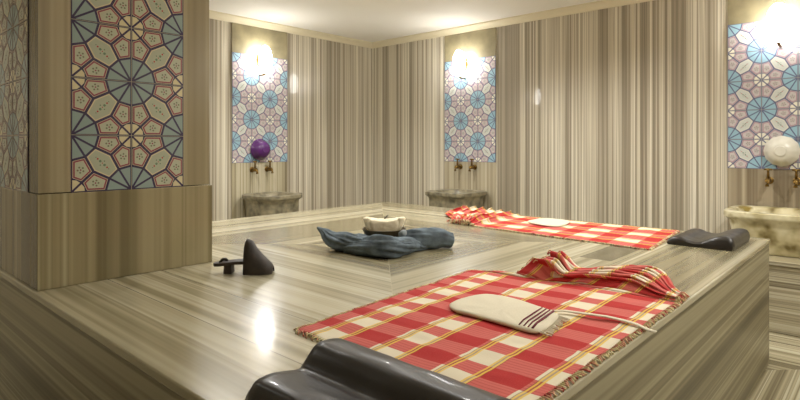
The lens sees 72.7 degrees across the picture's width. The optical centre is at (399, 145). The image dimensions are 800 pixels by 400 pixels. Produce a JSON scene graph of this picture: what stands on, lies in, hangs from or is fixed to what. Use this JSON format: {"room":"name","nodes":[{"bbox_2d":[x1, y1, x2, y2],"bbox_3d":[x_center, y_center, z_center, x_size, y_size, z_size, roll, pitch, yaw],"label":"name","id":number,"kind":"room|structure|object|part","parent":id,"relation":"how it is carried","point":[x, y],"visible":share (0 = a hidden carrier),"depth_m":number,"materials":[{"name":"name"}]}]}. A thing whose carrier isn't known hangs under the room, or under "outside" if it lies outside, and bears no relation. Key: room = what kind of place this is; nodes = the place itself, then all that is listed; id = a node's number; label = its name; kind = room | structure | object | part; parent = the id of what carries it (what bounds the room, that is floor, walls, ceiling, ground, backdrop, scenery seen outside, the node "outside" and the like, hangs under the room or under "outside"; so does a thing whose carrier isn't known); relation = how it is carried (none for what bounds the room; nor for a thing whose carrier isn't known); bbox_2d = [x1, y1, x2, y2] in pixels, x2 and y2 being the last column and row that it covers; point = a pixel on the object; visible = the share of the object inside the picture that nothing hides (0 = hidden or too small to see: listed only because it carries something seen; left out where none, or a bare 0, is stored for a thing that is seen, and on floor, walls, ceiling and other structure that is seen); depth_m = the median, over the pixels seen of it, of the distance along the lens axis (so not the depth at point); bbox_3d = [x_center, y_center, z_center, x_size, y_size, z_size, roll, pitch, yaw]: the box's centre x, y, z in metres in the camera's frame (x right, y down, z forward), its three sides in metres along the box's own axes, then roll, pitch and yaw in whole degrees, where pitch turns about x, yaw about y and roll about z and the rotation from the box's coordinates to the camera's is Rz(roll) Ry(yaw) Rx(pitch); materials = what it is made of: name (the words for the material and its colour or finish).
{"room":"spa","nodes":[
{"label":"spa","id":0,"kind":"room"},
{"bbox_2d":[0,184,211,290],"bbox_3d":[-1.685,0.414,2.984,1.110,0.412,0.803,0,0,42],"label":"pillar base","id":1,"kind":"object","parent":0,"point":[61,239],"depth_m":2.55,"materials":[{"name":"wood"}]},
{"bbox_2d":[28,0,208,193],"bbox_3d":[-1.687,-0.688,2.982,1.088,1.784,0.785,0,0,42],"label":"wall pillar","id":2,"kind":"structure","parent":0,"point":[49,21],"depth_m":2.40,"materials":[{"name":"wood"}]},
{"bbox_2d":[0,0,27,192],"bbox_3d":[-1.946,-0.566,2.682,0.774,1.548,0.004,0,0,42],"label":"tile panel","id":3,"kind":"object","parent":2,"relation":"attached to","point":[13,13],"visible":1,"depth_m":2.58,"materials":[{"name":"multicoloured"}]},
{"bbox_2d":[71,0,182,192],"bbox_3d":[-1.289,-0.566,2.607,0.004,1.548,0.516,0,0,42],"label":"tile panel","id":4,"kind":"object","parent":2,"relation":"attached to","point":[127,55],"visible":1,"depth_m":2.59,"materials":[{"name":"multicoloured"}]},
{"bbox_2d":[207,18,371,220],"bbox_3d":[-2.862,-0.065,5.856,0.200,3.030,7.000,0,0,42],"label":"wall","id":5,"kind":"structure","parent":0,"point":[329,83],"depth_m":7.56,"materials":[{"name":"stone"}]},
{"bbox_2d":[250,161,258,173],"bbox_3d":[-1.802,0.265,6.750,0.137,0.161,0.068,0,0,42],"label":"tap","id":6,"kind":"object","parent":5,"relation":"attached to","point":[252,169],"visible":1,"depth_m":6.74,"materials":[{"name":"gold metal"}]},
{"bbox_2d":[232,52,286,162],"bbox_3d":[-1.763,-0.467,6.891,0.004,1.350,0.810,0,0,42],"label":"tile panel","id":7,"kind":"object","parent":5,"relation":"attached to","point":[259,103],"visible":0.91,"depth_m":6.84,"materials":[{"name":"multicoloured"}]},
{"bbox_2d":[251,139,270,159],"bbox_3d":[-1.718,0.043,6.809,0.130,0.270,0.270,0,0,42],"label":"bowl","id":8,"kind":"object","parent":7,"relation":"attached to","point":[260,149],"visible":1,"depth_m":6.76,"materials":[{"name":"purple plastic"}]},
{"bbox_2d":[256,45,271,75],"bbox_3d":[-1.710,-1.066,6.801,0.205,0.377,0.184,0,0,42],"label":"wall lamp","id":9,"kind":"object","parent":7,"relation":"attached to","point":[264,58],"visible":1,"depth_m":6.73,"materials":[{"name":"white glass"}]},
{"bbox_3d":[-1.772,-1.080,6.858,0.035,0.165,0.088,0,0,42],"label":"plate","id":10,"kind":"part","parent":9,"relation":"part of","materials":[{"name":"gold metal"}]},
{"bbox_2d":[232,162,286,218],"bbox_3d":[-1.770,0.829,6.897,0.012,1.242,0.810,0,0,42],"label":"trim","id":11,"kind":"structure","parent":5,"relation":"attached to","point":[244,181],"depth_m":6.80,"materials":[{"name":"stone"}]},
{"bbox_2d":[232,23,286,59],"bbox_3d":[-1.770,-1.321,6.897,0.012,0.358,0.810,0,0,42],"label":"trim","id":12,"kind":"structure","parent":5,"relation":"attached to","point":[246,39],"depth_m":6.84,"materials":[{"name":"stone"}]},
{"bbox_2d":[265,160,273,172],"bbox_3d":[-1.654,0.265,6.913,0.137,0.161,0.068,0,0,42],"label":"tap","id":13,"kind":"object","parent":5,"relation":"attached to","point":[267,168],"visible":1,"depth_m":6.90,"materials":[{"name":"gold metal"}]},
{"bbox_2d":[209,10,371,48],"bbox_3d":[-2.761,-1.540,5.763,0.075,0.080,7.000,0,0,42],"label":"trim","id":14,"kind":"structure","parent":5,"relation":"attached to","point":[215,15],"depth_m":7.13,"materials":[{"name":"beige paint"}]},
{"bbox_2d":[209,0,599,41],"bbox_3d":[-0.161,-1.630,3.394,7.510,0.100,7.400,0,0,42],"label":"ceiling","id":15,"kind":"structure","parent":0,"point":[365,20],"depth_m":6.43,"materials":[{"name":"white paint"}]},
{"bbox_2d":[372,0,727,232],"bbox_3d":[2.264,-0.065,6.055,7.110,3.030,0.200,0,0,42],"label":"wall","id":16,"kind":"structure","parent":0,"point":[615,115],"depth_m":6.06,"materials":[{"name":"stone"}]},
{"bbox_2d":[454,158,462,170],"bbox_3d":[0.760,0.244,7.180,0.068,0.161,0.137,0,0,42],"label":"tap","id":17,"kind":"object","parent":16,"relation":"attached to","point":[457,166],"visible":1,"depth_m":7.17,"materials":[{"name":"gold metal"}]},
{"bbox_2d":[445,56,495,161],"bbox_3d":[0.908,-0.467,7.135,0.810,1.350,0.004,0,0,42],"label":"tile panel","id":18,"kind":"object","parent":16,"relation":"attached to","point":[470,102],"visible":0.98,"depth_m":7.11,"materials":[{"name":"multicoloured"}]},
{"bbox_2d":[453,50,467,78],"bbox_3d":[0.796,-1.066,7.101,0.184,0.377,0.205,0,0,42],"label":"wall lamp","id":19,"kind":"object","parent":18,"relation":"attached to","point":[460,63],"visible":1,"depth_m":7.03,"materials":[{"name":"white glass"}]},
{"bbox_3d":[0.853,-1.080,7.164,0.088,0.165,0.035,0,0,42],"label":"plate","id":20,"kind":"part","parent":19,"relation":"part of","materials":[{"name":"gold metal"}]},
{"bbox_2d":[445,161,495,210],"bbox_3d":[0.914,0.829,7.142,0.810,1.242,0.012,0,0,42],"label":"trim","id":21,"kind":"structure","parent":16,"relation":"attached to","point":[483,178],"depth_m":7.06,"materials":[{"name":"stone"}]},
{"bbox_2d":[445,27,495,61],"bbox_3d":[0.914,-1.321,7.142,0.810,0.358,0.012,0,0,42],"label":"trim","id":22,"kind":"structure","parent":16,"relation":"attached to","point":[479,43],"depth_m":7.10,"materials":[{"name":"stone"}]},
{"bbox_2d":[468,159,476,170],"bbox_3d":[0.930,0.244,7.026,0.068,0.161,0.137,0,0,42],"label":"tap","id":23,"kind":"object","parent":16,"relation":"attached to","point":[472,166],"visible":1,"depth_m":7.02,"materials":[{"name":"gold metal"}]},
{"bbox_2d":[372,0,653,48],"bbox_3d":[2.171,-1.540,5.953,7.110,0.080,0.075,0,0,42],"label":"trim","id":24,"kind":"structure","parent":16,"relation":"attached to","point":[602,4],"depth_m":6.66,"materials":[{"name":"beige paint"}]},
{"bbox_2d":[728,16,799,169],"bbox_3d":[3.399,-0.467,4.865,0.810,1.350,0.004,0,0,42],"label":"tile panel","id":25,"kind":"object","parent":16,"relation":"attached to","point":[764,76],"visible":0.87,"depth_m":4.97,"materials":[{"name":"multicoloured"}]},
{"bbox_2d":[766,3,790,46],"bbox_3d":[3.338,-1.066,4.784,0.184,0.377,0.205,0,0,42],"label":"wall lamp","id":26,"kind":"object","parent":25,"relation":"attached to","point":[778,19],"visible":1,"depth_m":4.71,"materials":[{"name":"white glass"}]},
{"bbox_2d":[728,168,799,229],"bbox_3d":[3.405,0.829,4.872,0.810,1.242,0.012,0,0,42],"label":"trim","id":27,"kind":"structure","parent":16,"relation":"attached to","point":[746,186],"depth_m":4.96,"materials":[{"name":"stone"}]},
{"bbox_2d":[728,0,799,24],"bbox_3d":[3.405,-1.321,4.872,0.810,0.358,0.012,0,0,42],"label":"trim","id":28,"kind":"structure","parent":16,"relation":"attached to","point":[739,11],"depth_m":5.00,"materials":[{"name":"stone"}]},
{"bbox_2d":[764,168,773,186],"bbox_3d":[3.299,0.280,4.867,0.068,0.161,0.137,0,0,42],"label":"tap","id":29,"kind":"object","parent":16,"relation":"attached to","point":[769,180],"visible":1,"depth_m":4.86,"materials":[{"name":"gold metal"}]},
{"bbox_3d":[3.298,0.247,4.865,0.062,0.096,0.030,0,0,42],"label":"handle","id":30,"kind":"part","parent":29,"relation":"part of","materials":[{"name":"gold metal"}]},
{"bbox_2d":[763,136,799,166],"bbox_3d":[3.363,0.045,4.796,0.276,0.276,0.088,0,0,42],"label":"bowl","id":31,"kind":"object","parent":29,"relation":"on","point":[781,151],"visible":1,"depth_m":4.77,"materials":[{"name":"beige plastic"}]},
{"bbox_2d":[792,169,799,187],"bbox_3d":[3.450,0.280,4.729,0.068,0.161,0.137,0,0,42],"label":"tap","id":32,"kind":"object","parent":16,"relation":"attached to","point":[796,180],"visible":1,"depth_m":4.71,"materials":[{"name":"gold metal"}]},
{"bbox_3d":[3.449,0.247,4.727,0.062,0.096,0.030,0,0,42],"label":"handle","id":33,"kind":"part","parent":32,"relation":"part of","materials":[{"name":"gold metal"}]},
{"bbox_2d":[748,331,799,399],"bbox_3d":[-0.161,1.500,3.394,7.510,0.100,7.400,0,0,42],"label":"floor","id":34,"kind":"structure","parent":0,"point":[780,380],"depth_m":3.48,"materials":[{"name":"wood"}]},
{"bbox_2d":[0,202,769,399],"bbox_3d":[-0.086,1.035,3.465,3.565,0.830,3.695,0,0,42],"label":"platform","id":35,"kind":"object","parent":34,"relation":"on","point":[197,331],"visible":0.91,"depth_m":2.35,"materials":[{"name":"beige stone"}]},
{"bbox_2d":[213,239,274,274],"bbox_3d":[-0.764,0.536,2.655,0.289,0.168,0.116,0,0,0],"label":"clog","id":36,"kind":"object","parent":35,"relation":"on","point":[254,262],"visible":1,"depth_m":2.62,"materials":[{"name":"brown wood"}]},
{"bbox_2d":[245,338,510,399],"bbox_3d":[-0.048,0.561,1.187,0.570,0.116,0.320,0,0,42],"label":"pillow","id":37,"kind":"object","parent":35,"relation":"on","point":[335,368],"visible":1,"depth_m":1.23,"materials":[{"name":"black leather"}]},
{"bbox_2d":[317,227,454,257],"bbox_3d":[-0.089,0.554,3.288,0.639,0.130,0.629,0,0,42],"label":"cloth bundle","id":38,"kind":"object","parent":35,"relation":"on","point":[409,241],"visible":1,"depth_m":3.14,"materials":[{"name":"grey"}]},
{"bbox_2d":[362,227,405,236],"bbox_3d":[-0.096,0.535,3.294,0.266,0.075,0.266,0,0,42],"label":"bowl","id":39,"kind":"object","parent":38,"relation":"on","point":[366,232],"visible":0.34,"depth_m":3.19,"materials":[{"name":"silver metal"}]},
{"bbox_2d":[363,217,405,230],"bbox_3d":[-0.096,0.481,3.294,0.261,0.113,0.134,0,0,-1],"label":"cloth","id":40,"kind":"object","parent":39,"relation":"in","point":[372,224],"visible":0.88,"depth_m":3.23,"materials":[{"name":"beige fabric"}]},
{"bbox_2d":[294,250,689,399],"bbox_3d":[0.493,0.560,2.152,0.978,0.122,1.678,0,0,42],"label":"plaid towel","id":41,"kind":"object","parent":35,"relation":"on","point":[417,326],"visible":0.91,"depth_m":1.85,"materials":[{"name":"red fabric"}]},
{"bbox_2d":[450,294,656,336],"bbox_3d":[0.497,0.600,1.911,0.680,0.025,0.325,0,0,42],"label":"mitt","id":42,"kind":"object","parent":41,"relation":"on","point":[510,312],"visible":1,"depth_m":1.93,"materials":[{"name":"beige fabric"}]},
{"bbox_2d":[445,205,679,249],"bbox_3d":[1.039,0.583,4.190,1.952,0.076,0.927,0,0,40],"label":"plaid towel","id":43,"kind":"object","parent":35,"relation":"on","point":[646,238],"visible":0.96,"depth_m":3.99,"materials":[{"name":"red fabric"}]},
{"bbox_2d":[528,218,569,226],"bbox_3d":[1.185,0.600,4.298,0.321,0.015,0.382,0,0,42],"label":"mitt","id":44,"kind":"object","parent":43,"relation":"on","point":[550,222],"visible":1,"depth_m":4.24,"materials":[{"name":"beige fabric"}]},
{"bbox_2d":[667,228,749,250],"bbox_3d":[1.990,0.580,3.497,0.375,0.079,0.500,0,0,42],"label":"pillow","id":45,"kind":"object","parent":35,"relation":"on","point":[732,239],"visible":1,"depth_m":3.37,"materials":[{"name":"black plastic"}]},
{"bbox_2d":[769,255,799,336],"bbox_3d":[3.295,1.171,4.410,1.770,0.557,0.818,0,0,42],"label":"stone bench","id":46,"kind":"object","parent":34,"relation":"on","point":[784,272],"visible":0.09,"depth_m":4.19,"materials":[{"name":"stone"}]},
{"bbox_2d":[723,205,799,257],"bbox_3d":[3.205,0.719,4.585,0.774,0.348,0.673,0,0,42],"label":"stone basin","id":47,"kind":"object","parent":46,"relation":"on","point":[781,225],"visible":0.8,"depth_m":4.40,"materials":[{"name":"beige stone"}]},
{"bbox_3d":[0.623,1.171,6.845,1.400,0.557,0.817,0,0,42],"label":"stone bench","id":48,"kind":"object","parent":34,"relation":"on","visible":0},
{"bbox_2d":[425,189,486,208],"bbox_3d":[0.682,0.732,6.897,0.707,0.323,0.653,0,0,42],"label":"stone basin","id":49,"kind":"object","parent":48,"relation":"on","point":[446,198],"visible":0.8,"depth_m":6.67,"materials":[{"name":"grey stone"}]},
{"bbox_3d":[-1.463,1.171,6.610,0.827,0.557,1.400,0,0,42],"label":"stone bench","id":50,"kind":"object","parent":34,"relation":"on","visible":0},
{"bbox_2d":[242,192,301,216],"bbox_3d":[-1.534,0.739,6.657,0.653,0.308,0.707,0,0,42],"label":"stone basin","id":51,"kind":"object","parent":50,"relation":"on","point":[259,203],"visible":0.9,"depth_m":6.41,"materials":[{"name":"grey stone"}]}
]}

